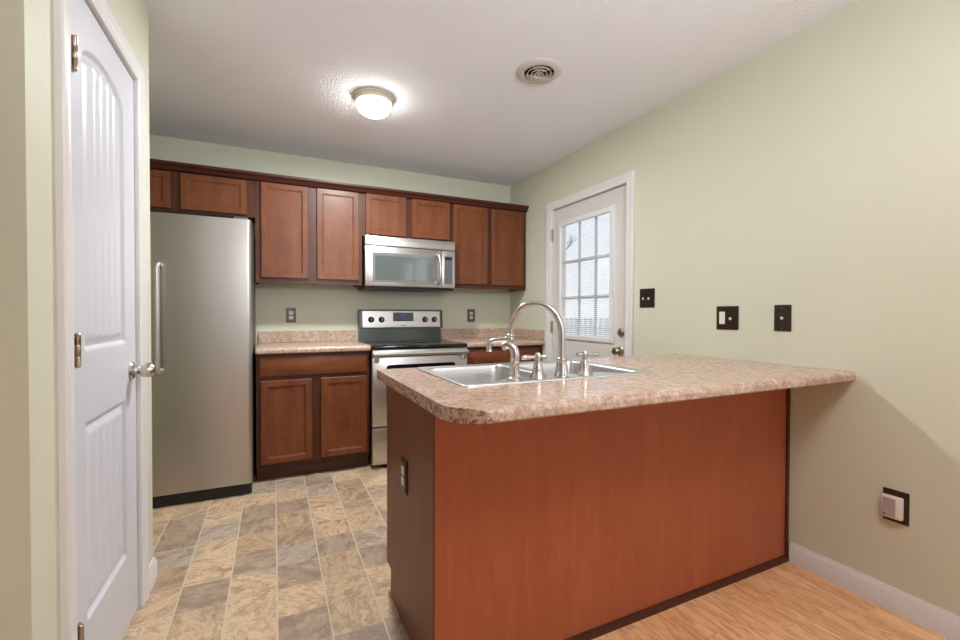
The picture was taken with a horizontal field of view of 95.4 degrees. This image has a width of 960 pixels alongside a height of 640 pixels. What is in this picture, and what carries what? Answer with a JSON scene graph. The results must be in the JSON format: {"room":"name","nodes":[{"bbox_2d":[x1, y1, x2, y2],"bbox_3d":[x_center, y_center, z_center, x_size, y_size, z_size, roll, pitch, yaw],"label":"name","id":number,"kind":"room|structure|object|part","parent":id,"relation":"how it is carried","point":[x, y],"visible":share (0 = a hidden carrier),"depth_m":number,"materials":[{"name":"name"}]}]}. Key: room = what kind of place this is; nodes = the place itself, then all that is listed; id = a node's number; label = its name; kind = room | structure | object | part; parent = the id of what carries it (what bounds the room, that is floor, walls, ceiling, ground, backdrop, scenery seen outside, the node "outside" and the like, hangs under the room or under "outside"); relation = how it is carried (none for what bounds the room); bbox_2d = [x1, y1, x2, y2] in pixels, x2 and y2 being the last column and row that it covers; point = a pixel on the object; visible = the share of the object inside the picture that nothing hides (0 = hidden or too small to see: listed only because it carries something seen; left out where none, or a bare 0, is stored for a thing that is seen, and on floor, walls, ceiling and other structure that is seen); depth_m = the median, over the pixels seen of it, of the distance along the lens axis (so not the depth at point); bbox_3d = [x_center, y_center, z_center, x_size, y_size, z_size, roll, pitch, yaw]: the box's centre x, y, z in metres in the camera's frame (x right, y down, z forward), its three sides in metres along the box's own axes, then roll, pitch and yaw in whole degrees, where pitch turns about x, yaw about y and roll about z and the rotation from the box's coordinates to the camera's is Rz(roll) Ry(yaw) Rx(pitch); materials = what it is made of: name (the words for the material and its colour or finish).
{"room":"kitchen","nodes":[
{"label":"kitchen","id":0,"kind":"room"},
{"bbox_2d":[0,0,152,639],"bbox_3d":[-1.241,-0.093,1.383,0.110,2.440,1.038,0,1,-25],"label":"wall","id":1,"kind":"structure","parent":0,"point":[29,450],"depth_m":0.95,"materials":[{"name":"paint"}]},
{"bbox_2d":[53,0,148,639],"bbox_3d":[-1.226,0.076,1.386,0.118,2.103,0.749,0,1,-25],"label":"trim","id":2,"kind":"structure","parent":1,"relation":"attached to","point":[100,9],"depth_m":1.11,"materials":[{"name":"white wood"}]},
{"bbox_2d":[71,0,155,639],"bbox_3d":[-1.174,0.105,1.410,0.110,2.024,0.617,0,1,-25],"label":"door","id":3,"kind":"structure","parent":1,"relation":"in","point":[106,370],"depth_m":1.38,"materials":[{"name":"white wood"}]},
{"bbox_2d":[149,134,509,457],"bbox_3d":[-1.209,-0.127,3.796,3.533,2.440,0.120,0,1,-25],"label":"wall","id":4,"kind":"structure","parent":0,"point":[319,307],"depth_m":3.73,"materials":[{"name":"paint"}]},
{"bbox_2d":[150,168,254,224],"bbox_3d":[-2.117,-0.888,3.109,0.928,0.287,0.321,0,1,-25],"label":"upper cabinet","id":5,"kind":"object","parent":4,"relation":"attached to","point":[175,192],"visible":0.56,"depth_m":3.03,"materials":[{"name":"brown wood"}]},
{"bbox_3d":[-2.270,-0.877,2.869,0.393,0.247,0.019,0,1,-25],"label":"cabinet door","id":6,"kind":"part","parent":5,"relation":"part of","materials":[{"name":"brown wood"}]},
{"bbox_3d":[-1.860,-0.879,3.063,0.399,0.247,0.019,0,1,-25],"label":"cabinet door","id":7,"kind":"part","parent":5,"relation":"part of","materials":[{"name":"brown wood"}]},
{"bbox_2d":[286,308,295,322],"bbox_3d":[-1.542,-0.038,3.568,0.075,0.120,0.009,0,1,-25],"label":"wall outlet","id":8,"kind":"object","parent":4,"relation":"attached to","point":[290,312],"visible":1,"depth_m":3.56,"materials":[{"name":"grey"}]},
{"bbox_2d":[258,330,355,342],"bbox_3d":[-1.414,0.135,3.622,0.756,0.092,0.020,0,1,-25],"label":"backsplash","id":9,"kind":"structure","parent":4,"relation":"attached to","point":[328,335],"depth_m":3.60,"materials":[{"name":"laminate"}]},
{"bbox_2d":[255,181,361,287],"bbox_3d":[-1.352,-0.656,3.473,0.762,0.757,0.321,0,1,-25],"label":"upper cabinet","id":10,"kind":"object","parent":4,"relation":"attached to","point":[304,235],"visible":0.94,"depth_m":3.32,"materials":[{"name":"brown wood"}]},
{"bbox_3d":[-1.454,-0.660,3.258,0.321,0.695,0.019,0,1,-25],"label":"cabinet door","id":11,"kind":"part","parent":10,"relation":"part of","materials":[{"name":"brown wood"}]},
{"bbox_3d":[-1.109,-0.663,3.420,0.314,0.697,0.019,0,1,-25],"label":"cabinet door","id":12,"kind":"part","parent":10,"relation":"part of","materials":[{"name":"brown wood"}]},
{"bbox_2d":[150,158,528,211],"bbox_3d":[-1.018,-1.040,3.438,3.242,0.050,0.056,0,1,-25],"label":"crown molding","id":13,"kind":"structure","parent":10,"relation":"attached to","point":[154,163],"depth_m":3.33,"materials":[{"name":"brown wood"}]},
{"bbox_2d":[362,193,450,241],"bbox_3d":[-0.659,-0.859,3.797,0.765,0.357,0.321,0,1,-25],"label":"upper cabinet","id":14,"kind":"object","parent":4,"relation":"attached to","point":[382,215],"visible":0.81,"depth_m":3.64,"materials":[{"name":"brown wood"}]},
{"bbox_3d":[-0.767,-0.855,3.579,0.333,0.326,0.019,0,1,-25],"label":"cabinet door","id":15,"kind":"part","parent":14,"relation":"part of","materials":[{"name":"brown wood"}]},
{"bbox_2d":[357,235,454,292],"bbox_3d":[-0.631,-0.458,3.744,0.759,0.426,0.451,0,1,-25],"label":"microwave","id":16,"kind":"object","parent":14,"relation":"attached to","point":[389,264],"visible":0.98,"depth_m":3.58,"materials":[{"name":"silver metal"}]},
{"bbox_3d":[-0.619,-0.429,3.578,0.638,0.318,0.030,0,1,-25],"label":"door","id":17,"kind":"part","parent":16,"relation":"part of","materials":[{"name":"silver metal"}]},
{"bbox_3d":[-0.341,-0.427,3.665,0.030,0.273,0.061,0,1,-34],"label":"handle","id":18,"kind":"part","parent":16,"relation":"part of","materials":[{"name":"silver metal"}]},
{"bbox_3d":[-0.275,-0.431,3.741,0.118,0.318,0.029,0,1,-25],"label":"control panel","id":19,"kind":"part","parent":16,"relation":"part of","materials":[{"name":"silver metal"}]},
{"bbox_3d":[-0.419,-0.856,3.743,0.339,0.326,0.019,0,1,-25],"label":"cabinet door","id":20,"kind":"part","parent":14,"relation":"part of","materials":[{"name":"brown wood"}]},
{"bbox_2d":[467,309,474,321],"bbox_3d":[-0.085,-0.044,4.255,0.080,0.124,0.009,0,1,-25],"label":"wall outlet","id":21,"kind":"object","parent":4,"relation":"attached to","point":[470,312],"visible":1,"depth_m":4.25,"materials":[{"name":"grey"}]},
{"bbox_2d":[441,328,507,338],"bbox_3d":[-0.036,0.129,4.272,0.764,0.092,0.020,0,1,-25],"label":"backsplash","id":22,"kind":"structure","parent":4,"relation":"attached to","point":[476,332],"depth_m":4.25,"materials":[{"name":"laminate"}]},
{"bbox_2d":[451,204,525,291],"bbox_3d":[0.031,-0.662,4.126,0.762,0.757,0.321,0,1,-25],"label":"upper cabinet","id":23,"kind":"object","parent":4,"relation":"attached to","point":[490,243],"visible":0.79,"depth_m":3.99,"materials":[{"name":"brown wood"}]},
{"bbox_3d":[-0.083,-0.667,3.905,0.332,0.697,0.019,0,1,-25],"label":"cabinet door","id":24,"kind":"part","parent":23,"relation":"part of","materials":[{"name":"brown wood"}]},
{"bbox_3d":[0.260,-0.669,4.066,0.337,0.697,0.019,0,1,-25],"label":"cabinet door","id":25,"kind":"part","parent":23,"relation":"part of","materials":[{"name":"brown wood"}]},
{"bbox_2d":[145,0,856,185],"bbox_3d":[-0.337,-1.344,0.202,5.013,0.100,7.330,0,1,-25],"label":"ceiling","id":26,"kind":"structure","parent":0,"point":[277,76],"depth_m":2.28,"materials":[{"name":"white paint"}]},
{"bbox_2d":[353,87,393,118],"bbox_3d":[-0.633,-1.269,2.607,0.240,0.118,0.240,0,1,-25],"label":"ceiling light","id":27,"kind":"object","parent":26,"relation":"attached to","point":[376,103],"visible":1,"depth_m":2.54,"materials":[{"name":"beige glass"}]},
{"bbox_2d":[516,58,562,83],"bbox_3d":[0.314,-1.309,2.323,0.246,0.026,0.246,0,1,-25],"label":"ceiling vent","id":28,"kind":"object","parent":26,"relation":"in","point":[536,70],"visible":1,"depth_m":2.30,"materials":[{"name":"beige metal"}]},
{"bbox_2d":[123,458,948,639],"bbox_3d":[-0.343,1.171,0.238,4.773,0.050,7.090,0,1,-25],"label":"floor","id":29,"kind":"structure","parent":0,"point":[304,556],"depth_m":1.83,"materials":[{"name":"tile"}]},
{"bbox_2d":[150,212,255,507],"bbox_3d":[-1.996,0.225,2.873,0.910,1.748,0.807,0,1,-25],"label":"refrigerator","id":30,"kind":"object","parent":29,"relation":"on","point":[203,308],"visible":0.57,"depth_m":2.65,"materials":[{"name":"grey metal"}]},
{"bbox_3d":[-1.863,-0.010,2.527,0.033,0.666,0.075,0,1,-25],"label":"handle","id":31,"kind":"part","parent":30,"relation":"part of","materials":[{"name":"silver metal"}]},
{"bbox_2d":[256,351,368,480],"bbox_3d":[-1.288,0.661,3.363,0.751,0.874,0.611,0,1,-25],"label":"base cabinet","id":32,"kind":"object","parent":29,"relation":"on","point":[312,409],"visible":0.98,"depth_m":3.09,"materials":[{"name":"brown wood"}]},
{"bbox_3d":[-1.332,0.696,3.015,0.326,0.567,0.019,0,1,-25],"label":"cabinet door","id":33,"kind":"part","parent":32,"relation":"part of","materials":[{"name":"brown wood"}]},
{"bbox_2d":[255,330,370,353],"bbox_3d":[-1.283,0.158,3.346,0.756,0.130,0.631,0,1,-25],"label":"countertop","id":34,"kind":"structure","parent":32,"relation":"on","point":[269,342],"depth_m":3.47,"materials":[{"name":"laminate"}]},
{"bbox_3d":[-1.162,0.317,3.090,0.711,0.128,0.019,0,1,-25],"label":"drawer","id":35,"kind":"part","parent":32,"relation":"part of","materials":[{"name":"brown wood"}]},
{"bbox_3d":[-0.987,0.694,3.178,0.322,0.567,0.019,0,1,-25],"label":"cabinet door","id":36,"kind":"part","parent":32,"relation":"part of","materials":[{"name":"brown wood"}]},
{"bbox_2d":[358,310,468,465],"bbox_3d":[-0.575,0.490,3.637,0.766,1.154,0.713,0,1,-25],"label":"range","id":37,"kind":"object","parent":29,"relation":"on","point":[396,339],"visible":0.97,"depth_m":3.42,"materials":[{"name":"silver metal"}]},
{"bbox_3d":[-0.454,0.931,3.376,0.755,0.270,0.043,0,1,-25],"label":"storage drawer","id":38,"kind":"part","parent":37,"relation":"part of","materials":[{"name":"silver metal"}]},
{"bbox_3d":[-0.702,-0.009,3.916,0.755,0.166,0.086,0,1,-25],"label":"control panel","id":39,"kind":"part","parent":37,"relation":"part of","materials":[{"name":"grey metal"}]},
{"bbox_3d":[-0.688,-0.008,3.885,0.703,0.142,0.020,0,1,-25],"label":"panel","id":40,"kind":"part","parent":37,"relation":"part of","materials":[{"name":"silver metal"}]},
{"bbox_3d":[-0.681,-0.028,3.886,0.184,0.078,0.012,0,1,-25],"label":"display panel","id":41,"kind":"part","parent":37,"relation":"part of","materials":[{"name":"grey plastic"}]},
{"bbox_2d":[359,339,466,350],"bbox_3d":[-0.568,0.201,3.610,0.757,0.034,0.592,0,1,-25],"label":"cooktop","id":42,"kind":"object","parent":37,"relation":"in","point":[375,344],"depth_m":3.45,"materials":[{"name":"grey glass"}]},
{"bbox_3d":[-0.453,0.530,3.370,0.755,0.511,0.043,0,1,-25],"label":"oven door","id":43,"kind":"part","parent":37,"relation":"part of","materials":[{"name":"silver metal"}]},
{"bbox_3d":[-0.455,0.246,3.371,0.755,0.046,0.046,0,1,-25],"label":"trim","id":44,"kind":"part","parent":37,"relation":"part of","materials":[{"name":"silver metal"}]},
{"bbox_3d":[-0.435,0.274,3.329,0.747,0.076,0.042,0,1,-25],"label":"oven handle","id":45,"kind":"part","parent":37,"relation":"part of","materials":[{"name":"silver metal"}]},
{"bbox_2d":[467,345,541,364],"bbox_3d":[0.089,0.655,4.013,0.762,0.874,0.611,0,1,-25],"label":"base cabinet","id":46,"kind":"object","parent":29,"relation":"on","point":[476,355],"visible":0.11,"depth_m":3.69,"materials":[{"name":"brown wood"}]},
{"bbox_2d":[441,328,544,346],"bbox_3d":[0.094,0.152,3.996,0.764,0.130,0.631,0,1,-25],"label":"countertop","id":47,"kind":"structure","parent":46,"relation":"on","point":[476,337],"depth_m":4.14,"materials":[{"name":"laminate"}]},
{"bbox_2d":[387,385,790,639],"bbox_3d":[0.525,0.685,1.935,1.748,0.874,0.610,0,1,-25],"label":"base cabinet","id":48,"kind":"object","parent":29,"relation":"on","point":[587,525],"visible":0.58,"depth_m":1.56,"materials":[{"name":"brown wood"}]},
{"bbox_2d":[401,456,407,495],"bbox_3d":[-0.277,0.564,1.584,0.009,0.120,0.076,0,1,-25],"label":"wall outlet","id":49,"kind":"object","parent":48,"relation":"attached to","point":[404,464],"visible":1,"depth_m":1.56,"materials":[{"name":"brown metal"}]},
{"bbox_3d":[-0.259,0.689,1.579,0.018,0.874,0.583,0,1,-25],"label":"panel","id":50,"kind":"part","parent":48,"relation":"part of","materials":[{"name":"brown wood"}]},
{"bbox_2d":[377,354,855,423],"bbox_3d":[0.558,0.230,1.822,1.781,0.038,0.880,0,1,-25],"label":"countertop","id":51,"kind":"structure","parent":48,"relation":"on","point":[673,377],"depth_m":1.45,"materials":[{"name":"laminate"}]},
{"bbox_2d":[416,359,651,386],"bbox_3d":[0.209,0.285,1.816,0.830,0.160,0.533,0,1,-25],"label":"sink","id":52,"kind":"object","parent":51,"relation":"in","point":[472,375],"visible":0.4,"depth_m":1.93,"materials":[{"name":"silver metal"}]},
{"bbox_2d":[500,341,521,380],"bbox_3d":[0.109,0.142,1.530,0.078,0.136,0.054,0,1,-1],"label":"sprayer","id":53,"kind":"object","parent":52,"relation":"on","point":[514,362],"visible":1,"depth_m":1.52,"materials":[{"name":"silver metal"}]},
{"bbox_2d":[486,301,599,379],"bbox_3d":[0.239,0.069,1.617,0.437,0.281,0.160,0,1,2],"label":"faucet","id":54,"kind":"object","parent":52,"relation":"on","point":[561,371],"visible":1,"depth_m":1.61,"materials":[{"name":"silver metal"}]},
{"bbox_3d":[0.193,0.133,1.565,0.101,0.019,0.020,0,1,-22],"label":"lever","id":55,"kind":"part","parent":54,"relation":"part of","materials":[{"name":"silver metal"}]},
{"bbox_3d":[0.208,0.163,1.571,0.062,0.094,0.062,0,1,-25],"label":"handle","id":56,"kind":"part","parent":54,"relation":"part of","materials":[{"name":"silver metal"}]},
{"bbox_3d":[0.220,0.069,1.644,0.231,0.281,0.057,0,1,20],"label":"spout","id":57,"kind":"part","parent":54,"relation":"part of","materials":[{"name":"silver metal"}]},
{"bbox_3d":[0.397,0.162,1.661,0.062,0.094,0.062,0,1,-25],"label":"handle","id":58,"kind":"part","parent":54,"relation":"part of","materials":[{"name":"silver metal"}]},
{"bbox_3d":[0.412,0.132,1.667,0.101,0.019,0.020,0,1,-22],"label":"lever","id":59,"kind":"part","parent":54,"relation":"part of","materials":[{"name":"silver metal"}]},
{"bbox_3d":[0.653,1.114,1.672,1.744,0.026,0.014,0,1,-25],"label":"shoe molding","id":60,"kind":"part","parent":48,"relation":"part of","materials":[{"name":"brown wood"}]},
{"bbox_2d":[510,0,959,615],"bbox_3d":[1.898,-0.083,1.210,0.120,2.440,7.210,0,1,-25],"label":"wall","id":61,"kind":"structure","parent":0,"point":[817,174],"depth_m":1.88,"materials":[{"name":"paint"}]},
{"bbox_2d":[513,328,543,339],"bbox_3d":[0.433,0.132,4.151,0.020,0.092,0.598,0,1,-25],"label":"backsplash","id":62,"kind":"structure","parent":61,"relation":"attached to","point":[533,334],"depth_m":4.07,"materials":[{"name":"laminate"}]},
{"bbox_2d":[550,185,625,359],"bbox_3d":[0.807,0.081,3.385,0.110,2.022,0.891,0,1,-25],"label":"door","id":63,"kind":"structure","parent":61,"relation":"in","point":[613,202],"depth_m":3.31,"materials":[{"name":"white wood"}]},
{"bbox_2d":[563,214,609,335],"bbox_3d":[0.825,-0.329,3.403,0.012,0.889,0.588,0,1,-25],"label":"window","id":64,"kind":"structure","parent":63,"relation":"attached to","point":[595,296],"depth_m":3.42,"materials":[{"name":"white"}]},
{"bbox_2d":[546,170,634,360],"bbox_3d":[0.846,0.051,3.397,0.118,2.105,1.016,0,1,-25],"label":"trim","id":65,"kind":"structure","parent":61,"relation":"attached to","point":[628,179],"depth_m":3.06,"materials":[{"name":"white wood"}]},
{"bbox_2d":[640,288,654,307],"bbox_3d":[1.067,-0.141,2.806,0.020,0.122,0.122,0,1,-25],"label":"light switch","id":66,"kind":"object","parent":61,"relation":"attached to","point":[647,296],"visible":1,"depth_m":2.80,"materials":[{"name":"brown metal"}]},
{"bbox_2d":[717,306,738,329],"bbox_3d":[1.302,-0.011,2.309,0.020,0.124,0.122,0,1,-25],"label":"light switch","id":67,"kind":"object","parent":61,"relation":"attached to","point":[727,316],"visible":1,"depth_m":2.31,"materials":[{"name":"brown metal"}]},
{"bbox_2d":[774,305,791,330],"bbox_3d":[1.424,-0.009,2.060,0.012,0.124,0.076,0,1,-25],"label":"wall jack","id":68,"kind":"object","parent":61,"relation":"attached to","point":[782,313],"visible":1,"depth_m":2.06,"materials":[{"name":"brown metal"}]},
{"bbox_2d":[789,542,959,639],"bbox_3d":[2.382,1.109,0.040,0.013,0.092,4.408,0,1,-25],"label":"baseboard","id":69,"kind":"structure","parent":61,"relation":"attached to","point":[938,620],"depth_m":1.73,"materials":[{"name":"white wood"}]},
{"bbox_2d":[883,487,909,526],"bbox_3d":[1.604,0.720,1.687,0.009,0.124,0.079,0,1,-25],"label":"wall outlet","id":70,"kind":"object","parent":61,"relation":"attached to","point":[905,496],"visible":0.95,"depth_m":1.66,"materials":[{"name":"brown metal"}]},
{"bbox_2d":[881,493,903,520],"bbox_3d":[1.587,0.721,1.684,0.025,0.086,0.065,0,1,-25],"label":"plug","id":71,"kind":"object","parent":70,"relation":"attached to","point":[892,507],"visible":1,"depth_m":1.67,"materials":[{"name":"beige plastic"}]},
{"bbox_3d":[-1.784,-0.098,1.639,0.653,2.440,0.110,0,1,-25],"label":"wall","id":72,"kind":"structure","parent":0,"visible":0},
{"bbox_2d":[149,557,156,593],"bbox_3d":[-1.671,1.076,1.696,0.656,0.092,0.163,0,1,-25],"label":"baseboard","id":73,"kind":"structure","parent":72,"relation":"attached to","point":[153,564],"depth_m":1.85,"materials":[{"name":"white wood"}]},
{"label":"outside","id":74,"kind":"structure","parent":0,"visible":0},
{"bbox_3d":[9.941,1.358,16.876,27.627,0.150,38.000,0,1,-25],"label":"lawn","id":75,"kind":"structure","parent":74,"visible":0},
{"bbox_2d":[566,318,608,336],"bbox_3d":[2.469,0.632,12.233,0.060,1.400,12.000,0,1,-25],"label":"fence","id":76,"kind":"object","parent":75,"relation":"on","point":[572,325],"visible":0.08,"depth_m":11.42,"materials":[{"name":"white"}]},
{"bbox_3d":[2.460,0.587,12.228,0.040,0.890,12.000,0,1,-25],"label":"rail","id":77,"kind":"part","parent":76,"relation":"part of","materials":[{"name":"white"}]}
]}

